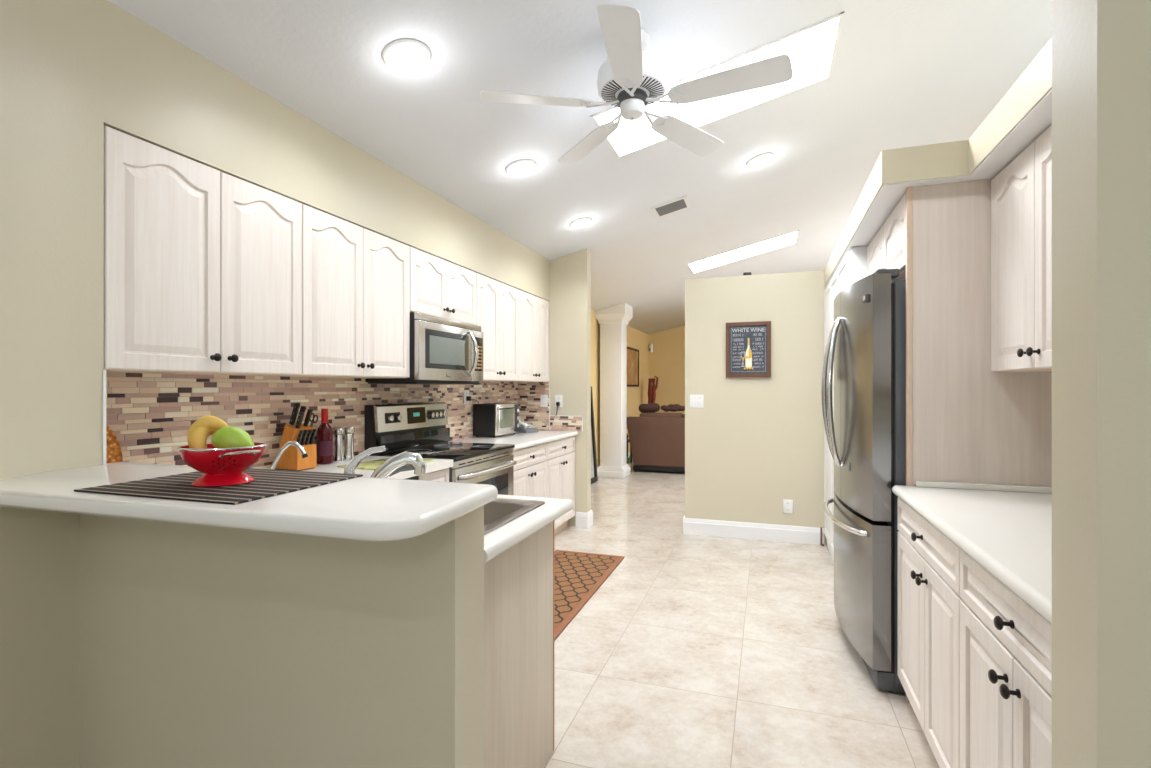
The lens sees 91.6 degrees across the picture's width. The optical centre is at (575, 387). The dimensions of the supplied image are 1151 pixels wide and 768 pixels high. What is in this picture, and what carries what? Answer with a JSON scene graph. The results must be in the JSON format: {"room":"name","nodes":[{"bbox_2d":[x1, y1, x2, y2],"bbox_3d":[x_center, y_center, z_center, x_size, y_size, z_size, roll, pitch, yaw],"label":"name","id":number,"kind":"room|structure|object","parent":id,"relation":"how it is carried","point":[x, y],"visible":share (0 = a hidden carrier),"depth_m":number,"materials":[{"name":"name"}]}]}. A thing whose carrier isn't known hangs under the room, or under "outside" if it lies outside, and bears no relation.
{"room":"kitchen","nodes":[
{"label":"kitchen","id":0,"kind":"room"},
{"bbox_2d":[0,0,103,767],"bbox_3d":[-1.735,-0.004,1.470,0.498,2.647,0.922,0,0,-2],"label":"wall","id":1,"kind":"structure","parent":0,"point":[52,51],"depth_m":1.63,"materials":[{"name":"beige paint"}]},
{"bbox_2d":[103,370,105,464],"bbox_3d":[-1.496,0.097,1.777,0.007,0.307,0.009,0,0,19],"label":"trim","id":2,"kind":"structure","parent":1,"relation":"attached to","point":[104,371],"depth_m":1.77,"materials":[{"name":"white paint"}]},
{"bbox_2d":[104,126,301,375],"bbox_3d":[-1.509,-0.450,2.207,0.372,0.783,0.799,0,0,19],"label":"upper cabinet","id":3,"kind":"object","parent":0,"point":[203,263],"visible":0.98,"depth_m":2.05,"materials":[{"name":"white wood"}]},
{"bbox_2d":[80,505,483,767],"bbox_3d":[-0.889,0.800,1.572,1.340,1.040,0.140,0,0,19],"label":"wall","id":4,"kind":"structure","parent":0,"point":[201,646],"depth_m":1.46,"materials":[{"name":"beige paint"}]},
{"bbox_2d":[0,462,497,540],"bbox_3d":[-0.909,0.261,1.405,1.410,0.038,0.480,0,0,19],"label":"countertop","id":5,"kind":"structure","parent":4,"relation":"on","point":[358,508],"depth_m":1.19,"materials":[{"name":"white stone"}]},
{"bbox_2d":[74,468,362,504],"bbox_3d":[-0.877,0.239,1.422,0.490,0.004,0.400,0,0,18],"label":"placemat","id":6,"kind":"object","parent":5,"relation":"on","point":[267,482],"visible":0.78,"depth_m":1.35,"materials":[{"name":"black fabric"}]},
{"bbox_2d":[177,441,267,486],"bbox_3d":[-0.881,0.190,1.404,0.254,0.095,0.194,0,0,19],"label":"colander","id":7,"kind":"object","parent":6,"relation":"on","point":[221,467],"visible":0.92,"depth_m":1.35,"materials":[{"name":"red ceramic"}]},
{"bbox_2d":[187,415,227,448],"bbox_3d":[-0.918,0.120,1.424,0.114,0.102,0.093,0,0,-44],"label":"banana bunch","id":8,"kind":"object","parent":7,"relation":"in","point":[198,432],"visible":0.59,"depth_m":1.39,"materials":[{"name":"yellow food"}]},
{"bbox_2d":[211,426,253,447],"bbox_3d":[-0.849,0.132,1.389,0.097,0.073,0.073,0,0,8],"label":"mango","id":9,"kind":"object","parent":7,"relation":"in","point":[230,436],"visible":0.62,"depth_m":1.36,"materials":[{"name":"green food"}]},
{"bbox_2d":[104,0,549,300],"bbox_3d":[-1.036,-1.054,3.660,0.350,0.422,3.864,0,0,19],"label":"wall","id":10,"kind":"structure","parent":0,"point":[159,91],"depth_m":2.38,"materials":[{"name":"beige paint"}]},
{"bbox_2d":[269,204,409,377],"bbox_3d":[-1.249,-0.450,2.968,0.372,0.783,0.805,0,0,19],"label":"upper cabinet","id":11,"kind":"object","parent":10,"relation":"attached to","point":[356,279],"visible":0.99,"depth_m":2.83,"materials":[{"name":"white wood"}]},
{"bbox_2d":[410,247,476,324],"bbox_3d":[-0.988,-0.646,3.731,0.372,0.389,0.796,0,0,19],"label":"upper cabinet","id":12,"kind":"object","parent":10,"relation":"attached to","point":[439,287],"visible":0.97,"depth_m":3.63,"materials":[{"name":"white wood"}]},
{"bbox_2d":[366,312,482,383],"bbox_3d":[-0.939,-0.237,3.714,0.449,0.420,0.795,0,0,19],"label":"microwave","id":13,"kind":"object","parent":12,"relation":"attached to","point":[442,350],"visible":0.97,"depth_m":3.52,"materials":[{"name":"silver metal"}]},
{"bbox_2d":[477,273,517,380],"bbox_3d":[-0.742,-0.450,4.450,0.372,0.783,0.715,0,0,19],"label":"upper cabinet","id":14,"kind":"object","parent":10,"relation":"attached to","point":[497,302],"visible":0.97,"depth_m":4.39,"materials":[{"name":"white wood"}]},
{"bbox_2d":[466,396,478,403],"bbox_3d":[-0.832,0.102,4.602,0.046,0.070,0.149,0,0,34],"label":"plug","id":15,"kind":"object","parent":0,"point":[468,398],"visible":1,"depth_m":4.55,"materials":[{"name":"black plastic"}]},
{"bbox_2d":[492,289,548,381],"bbox_3d":[-0.510,-0.450,5.128,0.372,0.783,0.711,0,0,19],"label":"upper cabinet","id":16,"kind":"object","parent":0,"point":[533,311],"visible":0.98,"depth_m":5.03,"materials":[{"name":"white wood"}]},
{"bbox_2d":[518,248,590,526],"bbox_3d":[-0.269,-0.017,5.489,0.838,2.674,0.127,0,0,19],"label":"wall","id":17,"kind":"structure","parent":0,"point":[570,274],"depth_m":5.36,"materials":[{"name":"beige paint"}]},
{"bbox_2d":[540,395,547,406],"bbox_3d":[-0.305,0.125,5.428,0.078,0.118,0.009,0,0,19],"label":"light switch","id":18,"kind":"object","parent":17,"relation":"attached to","point":[543,398],"visible":1,"depth_m":5.42,"materials":[{"name":"white plastic"}]},
{"bbox_2d":[549,382,549,429],"bbox_3d":[-0.249,0.176,5.418,0.006,0.467,0.011,0,0,19],"label":"trim","id":19,"kind":"structure","parent":17,"relation":"attached to","point":[549,382],"depth_m":5.41,"materials":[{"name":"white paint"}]},
{"bbox_2d":[555,395,562,406],"bbox_3d":[-0.161,0.125,5.386,0.078,0.118,0.009,0,0,19],"label":"wall outlet","id":20,"kind":"object","parent":17,"relation":"attached to","point":[558,398],"visible":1,"depth_m":5.38,"materials":[{"name":"white plastic"}]},
{"bbox_2d":[576,512,588,527],"bbox_3d":[0.062,1.250,5.306,0.124,0.140,0.021,0,0,19],"label":"baseboard","id":21,"kind":"structure","parent":17,"relation":"attached to","point":[581,517],"depth_m":5.30,"materials":[{"name":"white paint"}]},
{"bbox_2d":[586,510,592,527],"bbox_3d":[0.137,1.250,5.356,0.019,0.140,0.155,0,0,19],"label":"baseboard","id":22,"kind":"structure","parent":17,"relation":"attached to","point":[590,517],"depth_m":5.34,"materials":[{"name":"white paint"}]},
{"bbox_2d":[107,0,1051,334],"bbox_3d":[1.294,-1.723,3.785,8.409,2.013,16.400,0,0,19],"label":"ceiling","id":23,"kind":"structure","parent":0,"point":[906,73],"depth_m":3.21,"materials":[{"name":"white paint"}]},
{"bbox_2d":[382,39,430,72],"bbox_3d":[-0.696,-1.364,2.312,0.191,0.058,0.195,0,0,24],"label":"recessed light","id":24,"kind":"object","parent":23,"relation":"in","point":[402,55],"visible":1,"depth_m":2.29,"materials":[{"name":"white paint"}]},
{"bbox_2d":[505,159,536,175],"bbox_3d":[-0.337,-1.357,3.461,0.191,0.058,0.195,0,0,24],"label":"recessed light","id":25,"kind":"object","parent":23,"relation":"in","point":[521,167],"visible":1,"depth_m":3.43,"materials":[{"name":"white paint"}]},
{"bbox_2d":[570,217,592,227],"bbox_3d":[0.046,-1.355,4.608,0.191,0.058,0.195,0,0,24],"label":"recessed light","id":26,"kind":"object","parent":23,"relation":"in","point":[581,222],"visible":1,"depth_m":4.57,"materials":[{"name":"white glass"}]},
{"bbox_2d":[480,4,792,161],"bbox_3d":[0.266,-1.396,2.452,1.277,0.408,1.277,0,0,19],"label":"ceiling fan","id":27,"kind":"object","parent":23,"relation":"hanging from","point":[632,78],"visible":1,"depth_m":2.36,"materials":[{"name":"white plastic"}]},
{"bbox_2d":[650,195,690,217],"bbox_3d":[0.804,-1.519,4.705,0.304,0.079,0.270,0,0,19],"label":"ceiling vent","id":28,"kind":"object","parent":23,"relation":"in","point":[681,203],"visible":1,"depth_m":4.68,"materials":[{"name":"grey metal"}]},
{"bbox_2d":[590,11,843,158],"bbox_3d":[0.773,-1.654,3.136,1.261,0.344,0.589,0,0,19],"label":"window","id":29,"kind":"structure","parent":23,"relation":"attached to","point":[648,142],"depth_m":3.06,"materials":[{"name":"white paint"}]},
{"bbox_2d":[687,230,799,273],"bbox_3d":[2.024,-1.654,6.796,1.261,0.344,0.584,0,0,19],"label":"window","id":30,"kind":"structure","parent":23,"relation":"attached to","point":[707,267],"depth_m":6.95,"materials":[{"name":"white paint"}]},
{"bbox_2d":[747,153,773,166],"bbox_3d":[1.367,-1.683,4.148,0.191,0.058,0.195,0,0,24],"label":"recessed light","id":31,"kind":"object","parent":23,"relation":"in","point":[761,159],"visible":1,"depth_m":4.11,"materials":[{"name":"white paint"}]},
{"bbox_2d":[595,303,632,477],"bbox_3d":[0.571,0.039,8.439,0.480,2.562,0.480,0,0,19],"label":"column","id":32,"kind":"structure","parent":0,"point":[613,321],"depth_m":8.28,"materials":[{"name":"white paint"}]},
{"bbox_2d":[591,309,648,466],"bbox_3d":[0.425,0.076,8.891,0.150,2.489,6.900,0,0,19],"label":"wall","id":33,"kind":"structure","parent":0,"point":[636,339],"depth_m":10.33,"materials":[{"name":"yellow paint"}]},
{"bbox_2d":[627,347,638,386],"bbox_3d":[1.035,-0.385,10.399,0.025,0.720,1.250,0,0,19],"label":"framed picture","id":34,"kind":"object","parent":33,"relation":"attached to","point":[632,354],"visible":0.59,"depth_m":10.50,"materials":[{"name":"brown wood"}]},
{"bbox_2d":[649,325,684,413],"bbox_3d":[4.362,-0.629,11.133,6.150,3.899,0.150,0,0,19],"label":"wall","id":35,"kind":"structure","parent":0,"point":[667,359],"depth_m":11.87,"materials":[{"name":"yellow paint"}]},
{"bbox_2d":[649,344,652,352],"bbox_3d":[1.603,-0.845,11.913,0.065,0.190,0.080,0,0,-31],"label":"sensor","id":36,"kind":"object","parent":35,"relation":"attached to","point":[650,345],"visible":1,"depth_m":11.88,"materials":[{"name":"white plastic"}]},
{"bbox_2d":[544,459,939,767],"bbox_3d":[1.294,1.370,3.785,8.400,0.100,16.400,0,0,19],"label":"floor","id":37,"kind":"structure","parent":0,"point":[695,651],"depth_m":2.72,"materials":[{"name":"tile"}]},
{"bbox_2d":[406,476,418,479],"bbox_3d":[-1.167,0.877,2.763,0.634,0.846,0.537,0,0,19],"label":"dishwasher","id":38,"kind":"object","parent":37,"relation":"on","point":[414,477],"visible":0.05,"depth_m":2.89,"materials":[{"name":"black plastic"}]},
{"bbox_2d":[418,468,448,481],"bbox_3d":[-1.035,0.886,3.165,0.624,0.868,0.299,0,0,19],"label":"base cabinet","id":39,"kind":"object","parent":37,"relation":"on","point":[442,475],"visible":0.09,"depth_m":3.11,"materials":[{"name":"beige wood"}]},
{"bbox_2d":[365,402,516,494],"bbox_3d":[-0.830,0.696,3.677,0.694,1.188,0.794,0,0,19],"label":"stove","id":40,"kind":"object","parent":37,"relation":"on","point":[420,428],"visible":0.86,"depth_m":3.62,"materials":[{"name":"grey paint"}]},
{"bbox_2d":[379,442,514,461],"bbox_3d":[-0.808,0.410,3.670,0.535,0.025,0.794,0,0,19],"label":"cooktop","id":41,"kind":"object","parent":40,"relation":"in","point":[455,451],"depth_m":3.60,"materials":[{"name":"black glass"}]},
{"bbox_2d":[484,521,553,767],"bbox_3d":[-0.628,0.885,1.894,0.950,0.869,0.628,0,0,19],"label":"base cabinet","id":42,"kind":"object","parent":37,"relation":"on","point":[519,581],"visible":0.17,"depth_m":1.76,"materials":[{"name":"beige wood"}]},
{"bbox_2d":[302,456,573,563],"bbox_3d":[-0.755,0.430,2.416,1.649,0.040,1.533,0,0,19],"label":"countertop","id":43,"kind":"structure","parent":42,"relation":"on","point":[506,536],"depth_m":1.86,"materials":[{"name":"white stone"}]},
{"bbox_2d":[106,425,122,463],"bbox_3d":[-1.751,0.254,1.999,0.078,0.322,0.243,0,0,20],"label":"rattan tray","id":44,"kind":"object","parent":43,"relation":"on","point":[113,449],"visible":0.12,"depth_m":2.09,"materials":[{"name":"brown wicker"}]},
{"bbox_2d":[270,441,307,469],"bbox_3d":[-0.889,0.286,1.716,0.150,0.248,0.035,0,0,8],"label":"tap","id":45,"kind":"object","parent":43,"relation":"on","point":[304,454],"visible":0.47,"depth_m":1.71,"materials":[{"name":"silver metal"}]},
{"bbox_2d":[275,423,315,470],"bbox_3d":[-1.411,0.295,2.826,0.148,0.228,0.125,0,0,19],"label":"knife block","id":46,"kind":"object","parent":43,"relation":"on","point":[291,458],"visible":0.78,"depth_m":2.77,"materials":[{"name":"brown wood"}]},
{"bbox_2d":[289,403,299,425],"bbox_3d":[-1.399,0.144,2.785,0.070,0.138,0.015,0,0,19],"label":"kitchen knife","id":47,"kind":"object","parent":46,"relation":"in","point":[296,407],"visible":0.98,"depth_m":2.78,"materials":[{"name":"black plastic"}]},
{"bbox_2d":[295,412,303,428],"bbox_3d":[-1.368,0.173,2.771,0.055,0.110,0.015,0,0,19],"label":"kitchen knife","id":48,"kind":"object","parent":46,"relation":"in","point":[300,416],"visible":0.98,"depth_m":2.76,"materials":[{"name":"black plastic"}]},
{"bbox_2d":[296,430,303,443],"bbox_3d":[-1.364,0.261,2.765,0.051,0.106,0.015,0,0,19],"label":"kitchen knife","id":49,"kind":"object","parent":46,"relation":"in","point":[301,432],"visible":0.72,"depth_m":2.76,"materials":[{"name":"black plastic"}]},
{"bbox_2d":[298,406,305,426],"bbox_3d":[-1.376,0.154,2.803,0.066,0.129,0.015,0,0,19],"label":"kitchen knife","id":50,"kind":"object","parent":46,"relation":"in","point":[303,408],"visible":0.42,"depth_m":2.79,"materials":[{"name":"black plastic"}]},
{"bbox_2d":[300,430,307,444],"bbox_3d":[-1.355,0.261,2.792,0.051,0.106,0.015,0,0,19],"label":"kitchen knife","id":51,"kind":"object","parent":46,"relation":"in","point":[304,436],"visible":0.94,"depth_m":2.79,"materials":[{"name":"black plastic"}]},
{"bbox_2d":[303,409,312,426],"bbox_3d":[-1.354,0.164,2.830,0.058,0.116,0.015,0,0,19],"label":"kitchen knife","id":52,"kind":"object","parent":46,"relation":"in","point":[309,412],"visible":0.98,"depth_m":2.82,"materials":[{"name":"black plastic"}]},
{"bbox_2d":[304,429,312,444],"bbox_3d":[-1.346,0.261,2.818,0.051,0.106,0.015,0,0,19],"label":"kitchen knife","id":53,"kind":"object","parent":46,"relation":"in","point":[309,433],"visible":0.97,"depth_m":2.81,"materials":[{"name":"black plastic"}]},
{"bbox_2d":[309,429,316,443],"bbox_3d":[-1.337,0.261,2.845,0.051,0.106,0.015,0,0,19],"label":"kitchen knife","id":54,"kind":"object","parent":46,"relation":"in","point":[314,431],"visible":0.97,"depth_m":2.84,"materials":[{"name":"black plastic"}]},
{"bbox_2d":[310,413,317,427],"bbox_3d":[-1.334,0.172,2.852,0.058,0.090,0.007,0,0,19],"label":"scissors","id":55,"kind":"object","parent":46,"relation":"in","point":[312,420],"visible":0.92,"depth_m":2.85,"materials":[{"name":"black plastic"}]},
{"bbox_2d":[316,408,332,463],"bbox_3d":[-1.359,0.260,3.035,0.083,0.299,0.083,0,0,19],"label":"wine bottle","id":56,"kind":"object","parent":43,"relation":"on","point":[324,435],"visible":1,"depth_m":3.00,"materials":[{"name":"red glass"}]},
{"bbox_2d":[333,427,344,461],"bbox_3d":[-1.326,0.315,3.132,0.065,0.190,0.065,0,0,19],"label":"pepper mill","id":57,"kind":"object","parent":43,"relation":"on","point":[338,432],"visible":0.98,"depth_m":3.11,"materials":[{"name":"silver metal"}]},
{"bbox_2d":[344,426,354,459],"bbox_3d":[-1.295,0.315,3.203,0.065,0.190,0.065,0,0,19],"label":"pepper mill","id":58,"kind":"object","parent":43,"relation":"on","point":[349,431],"visible":0.88,"depth_m":3.18,"materials":[{"name":"silver metal"}]},
{"bbox_2d":[344,446,425,477],"bbox_3d":[-0.588,0.294,1.714,0.255,0.222,0.130,0,0,19],"label":"tap","id":59,"kind":"object","parent":43,"relation":"on","point":[398,463],"visible":0.59,"depth_m":1.70,"materials":[{"name":"silver metal"}]},
{"bbox_2d":[337,458,435,469],"bbox_3d":[-1.008,0.406,3.018,0.300,0.008,0.420,0,0,25],"label":"cutting board","id":60,"kind":"object","parent":43,"relation":"on","point":[373,464],"visible":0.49,"depth_m":2.94,"materials":[{"name":"green glass"}]},
{"bbox_2d":[484,498,544,534],"bbox_3d":[-0.549,0.500,1.895,0.779,0.191,0.504,0,0,19],"label":"sink","id":61,"kind":"object","parent":43,"relation":"in","point":[499,512],"visible":0.09,"depth_m":1.99,"materials":[{"name":"metal"}]},
{"bbox_2d":[513,443,546,497],"bbox_3d":[-0.610,0.886,4.405,0.624,0.868,0.715,0,0,19],"label":"base cabinet","id":62,"kind":"object","parent":37,"relation":"on","point":[530,470],"visible":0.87,"depth_m":4.33,"materials":[{"name":"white wood"}]},
{"bbox_2d":[448,430,577,450],"bbox_3d":[-0.502,0.430,4.742,0.624,0.040,1.427,0,0,19],"label":"countertop","id":63,"kind":"structure","parent":62,"relation":"on","point":[520,440],"depth_m":4.55,"materials":[{"name":"white stone"}]},
{"bbox_2d":[473,403,519,437],"bbox_3d":[-0.662,0.272,4.824,0.256,0.275,0.440,0,0,19],"label":"toaster oven","id":64,"kind":"object","parent":63,"relation":"on","point":[489,419],"visible":1,"depth_m":4.64,"materials":[{"name":"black metal"}]},
{"bbox_2d":[517,420,537,432],"bbox_3d":[-0.472,0.342,5.186,0.202,0.135,0.160,0,0,39],"label":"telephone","id":65,"kind":"object","parent":63,"relation":"on","point":[524,427],"visible":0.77,"depth_m":5.11,"materials":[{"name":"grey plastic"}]},
{"bbox_2d":[546,436,574,534],"bbox_3d":[-0.379,0.886,5.083,0.624,0.868,0.711,0,0,19],"label":"base cabinet","id":66,"kind":"object","parent":37,"relation":"on","point":[560,460],"visible":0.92,"depth_m":5.00,"materials":[{"name":"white wood"}]},
{"bbox_2d":[554,550,623,640],"bbox_3d":[-0.223,1.314,3.458,0.566,0.012,2.086,0,0,19],"label":"kitchen mat","id":67,"kind":"object","parent":37,"relation":"on","point":[577,575],"visible":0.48,"depth_m":3.85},
{"bbox_2d":[591,386,597,483],"bbox_3d":[0.147,0.646,7.644,0.116,1.339,0.720,0,0,19],"label":"leaning mirror","id":68,"kind":"object","parent":37,"relation":"on","point":[594,476],"visible":0.3,"depth_m":7.92,"materials":[{"name":"black metal"}]},
{"bbox_2d":[627,439,631,462],"bbox_3d":[0.813,1.095,9.392,0.220,0.450,0.340,0,0,19],"label":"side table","id":69,"kind":"object","parent":37,"relation":"on","point":[628,441],"visible":0.23,"depth_m":9.49,"materials":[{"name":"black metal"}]},
{"bbox_2d":[627,456,632,470],"bbox_3d":[0.815,1.196,8.915,0.186,0.249,0.160,0,0,19],"label":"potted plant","id":70,"kind":"object","parent":37,"relation":"on","point":[628,459],"visible":0.41,"depth_m":8.88,"materials":[{"name":"green plant"}]},
{"bbox_2d":[647,376,658,412],"bbox_3d":[1.519,0.535,11.211,0.340,1.569,0.340,0,0,19],"label":"sculpture","id":71,"kind":"object","parent":37,"relation":"on","point":[652,387],"visible":0.37,"depth_m":11.16,"materials":[{"name":"red metal"}]},
{"bbox_2d":[627,412,684,471],"bbox_3d":[2.110,0.858,8.906,2.510,0.925,0.980,0,0,19],"label":"sofa","id":72,"kind":"object","parent":37,"relation":"on","point":[657,440],"visible":0.48,"depth_m":8.69,"materials":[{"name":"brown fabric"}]},
{"bbox_2d":[639,403,659,412],"bbox_3d":[1.176,0.318,8.940,0.340,0.155,0.140,0,0,19],"label":"throw pillow","id":73,"kind":"object","parent":72,"relation":"on","point":[651,407],"visible":1,"depth_m":8.88,"materials":[{"name":"brown fabric"}]},
{"bbox_2d":[640,412,682,417],"bbox_3d":[1.361,0.458,8.877,0.670,0.125,0.240,0,0,19],"label":"cushion","id":74,"kind":"object","parent":72,"relation":"on","point":[660,415],"depth_m":8.76,"materials":[{"name":"brown fabric"}]},
{"bbox_2d":[660,404,684,411],"bbox_3d":[1.543,0.315,8.824,0.404,0.128,0.180,0,0,13],"label":"folded throw","id":75,"kind":"object","parent":72,"relation":"on","point":[671,407],"visible":0.98,"depth_m":8.76,"materials":[{"name":"brown fabric"}]},
{"bbox_2d":[820,527,823,545],"bbox_3d":[2.067,1.245,4.689,0.027,0.150,0.030,0,0,19],"label":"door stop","id":76,"kind":"object","parent":37,"relation":"on","point":[820,527],"visible":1,"depth_m":4.69,"materials":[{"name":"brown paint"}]},
{"bbox_2d":[824,246,866,562],"bbox_3d":[2.185,0.238,3.924,0.754,2.163,1.430,0,0,19],"label":"pantry cabinet","id":77,"kind":"object","parent":37,"relation":"on","point":[853,267],"visible":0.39,"depth_m":4.12,"materials":[{"name":"white paint"}]},
{"bbox_2d":[821,269,905,692],"bbox_3d":[1.688,0.399,2.777,0.846,1.842,0.900,0,0,15],"label":"refrigerator","id":78,"kind":"object","parent":37,"relation":"on","point":[866,346],"visible":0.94,"depth_m":2.45,"materials":[{"name":"grey metal"}]},
{"bbox_2d":[897,497,961,767],"bbox_3d":[1.521,0.886,1.881,0.689,0.868,0.804,0,0,19],"label":"base cabinet","id":79,"kind":"object","parent":37,"relation":"on","point":[928,562],"visible":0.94,"depth_m":1.90,"materials":[{"name":"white wood"}]},
{"bbox_2d":[892,481,1051,623],"bbox_3d":[1.415,0.418,1.529,0.688,0.064,1.539,0,0,19],"label":"countertop","id":80,"kind":"structure","parent":79,"relation":"on","point":[1006,530],"depth_m":1.67,"materials":[{"name":"white stone"}]},
{"bbox_2d":[906,178,1051,702],"bbox_3d":[1.694,0.238,2.260,0.632,2.164,0.024,0,0,19],"label":"end panel","id":81,"kind":"object","parent":37,"relation":"on","point":[967,421],"visible":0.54,"depth_m":2.29,"materials":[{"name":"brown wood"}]},
{"bbox_2d":[960,550,1051,767],"bbox_3d":[1.272,0.886,1.152,0.689,0.868,0.734,0,0,19],"label":"base cabinet","id":82,"kind":"object","parent":37,"relation":"on","point":[1006,645],"visible":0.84,"depth_m":1.32,"materials":[{"name":"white wood"}]},
{"bbox_2d":[683,270,826,544],"bbox_3d":[1.974,0.165,4.816,2.062,2.310,0.148,0,0,19],"label":"wall","id":83,"kind":"structure","parent":0,"point":[755,444],"depth_m":4.89,"materials":[{"name":"beige paint"}]},
{"bbox_2d":[690,395,703,407],"bbox_3d":[1.094,0.120,5.052,0.122,0.118,0.009,0,0,19],"label":"light switch","id":84,"kind":"object","parent":83,"relation":"attached to","point":[696,401],"visible":1,"depth_m":5.05,"materials":[{"name":"white plastic"}]},
{"bbox_2d":[726,321,770,377],"bbox_3d":[1.511,-0.335,4.900,0.378,0.484,0.028,0,0,19],"label":"framed sign","id":85,"kind":"object","parent":83,"relation":"attached to","point":[748,344],"visible":1,"depth_m":4.90,"materials":[{"name":"brown wood"}]},
{"bbox_2d":[741,338,752,368],"bbox_3d":[1.502,-0.300,4.902,0.101,0.275,0.001,0,0,19],"label":"bottle","id":86,"kind":"object","parent":85,"relation":"on","point":[746,343],"depth_m":4.90,"materials":[{"name":"gold paper"}]},
{"bbox_2d":[783,499,792,513],"bbox_3d":[1.823,1.017,4.803,0.078,0.118,0.009,0,0,19],"label":"wall outlet","id":87,"kind":"object","parent":83,"relation":"attached to","point":[787,504],"visible":1,"depth_m":4.80,"materials":[{"name":"white plastic"}]},
{"bbox_2d":[824,37,1051,286],"bbox_3d":[1.792,-0.920,2.687,0.747,0.140,4.045,0,0,19],"label":"wall","id":88,"kind":"structure","parent":0,"point":[956,158],"depth_m":2.25,"materials":[{"name":"beige paint"}]},
{"bbox_2d":[824,89,1051,287],"bbox_3d":[1.793,-0.848,2.697,0.732,0.007,4.015,0,0,19],"label":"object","id":89,"kind":"structure","parent":88,"relation":"attached to","point":[1038,120],"depth_m":2.20,"materials":[{"name":"white paint"}]},
{"bbox_2d":[1052,0,1150,767],"bbox_3d":[2.168,-0.607,0.382,2.965,3.854,0.135,0,0,19],"label":"wall","id":90,"kind":"structure","parent":0,"point":[1101,49],"depth_m":0.80,"materials":[{"name":"beige paint"}]},
{"bbox_3d":[-1.251,0.067,3.728,0.120,2.505,3.954,0,0,19],"label":"wall","id":91,"kind":"structure","parent":0,"visible":0},
{"bbox_2d":[106,372,517,469],"bbox_3d":[-1.190,0.172,3.708,0.006,0.475,3.854,0,0,19],"label":"backsplash","id":92,"kind":"structure","parent":91,"relation":"attached to","point":[150,415],"depth_m":2.69,"materials":[{"name":"tile"}]},
{"bbox_2d":[464,390,468,404],"bbox_3d":[-0.888,0.075,4.563,0.009,0.118,0.078,0,0,19],"label":"wall outlet","id":93,"kind":"object","parent":92,"relation":"attached to","point":[466,392],"visible":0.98,"depth_m":4.54,"materials":[{"name":"white plastic"}]},
{"bbox_3d":[2.236,0.165,2.628,0.150,2.310,4.180,0,0,19],"label":"wall","id":94,"kind":"structure","parent":0,"visible":0},
{"bbox_2d":[867,193,905,281],"bbox_3d":[1.837,-0.683,2.754,0.642,0.317,0.999,0,0,19],"label":"upper cabinet","id":95,"kind":"object","parent":94,"relation":"attached to","point":[887,249],"visible":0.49,"depth_m":2.67,"materials":[{"name":"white wood"}]},
{"bbox_2d":[991,125,1051,371],"bbox_3d":[1.682,-0.452,1.840,0.357,0.778,0.779,0,0,19],"label":"upper cabinet","id":96,"kind":"object","parent":94,"relation":"attached to","point":[1021,193],"visible":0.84,"depth_m":1.97,"materials":[{"name":"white wood"}]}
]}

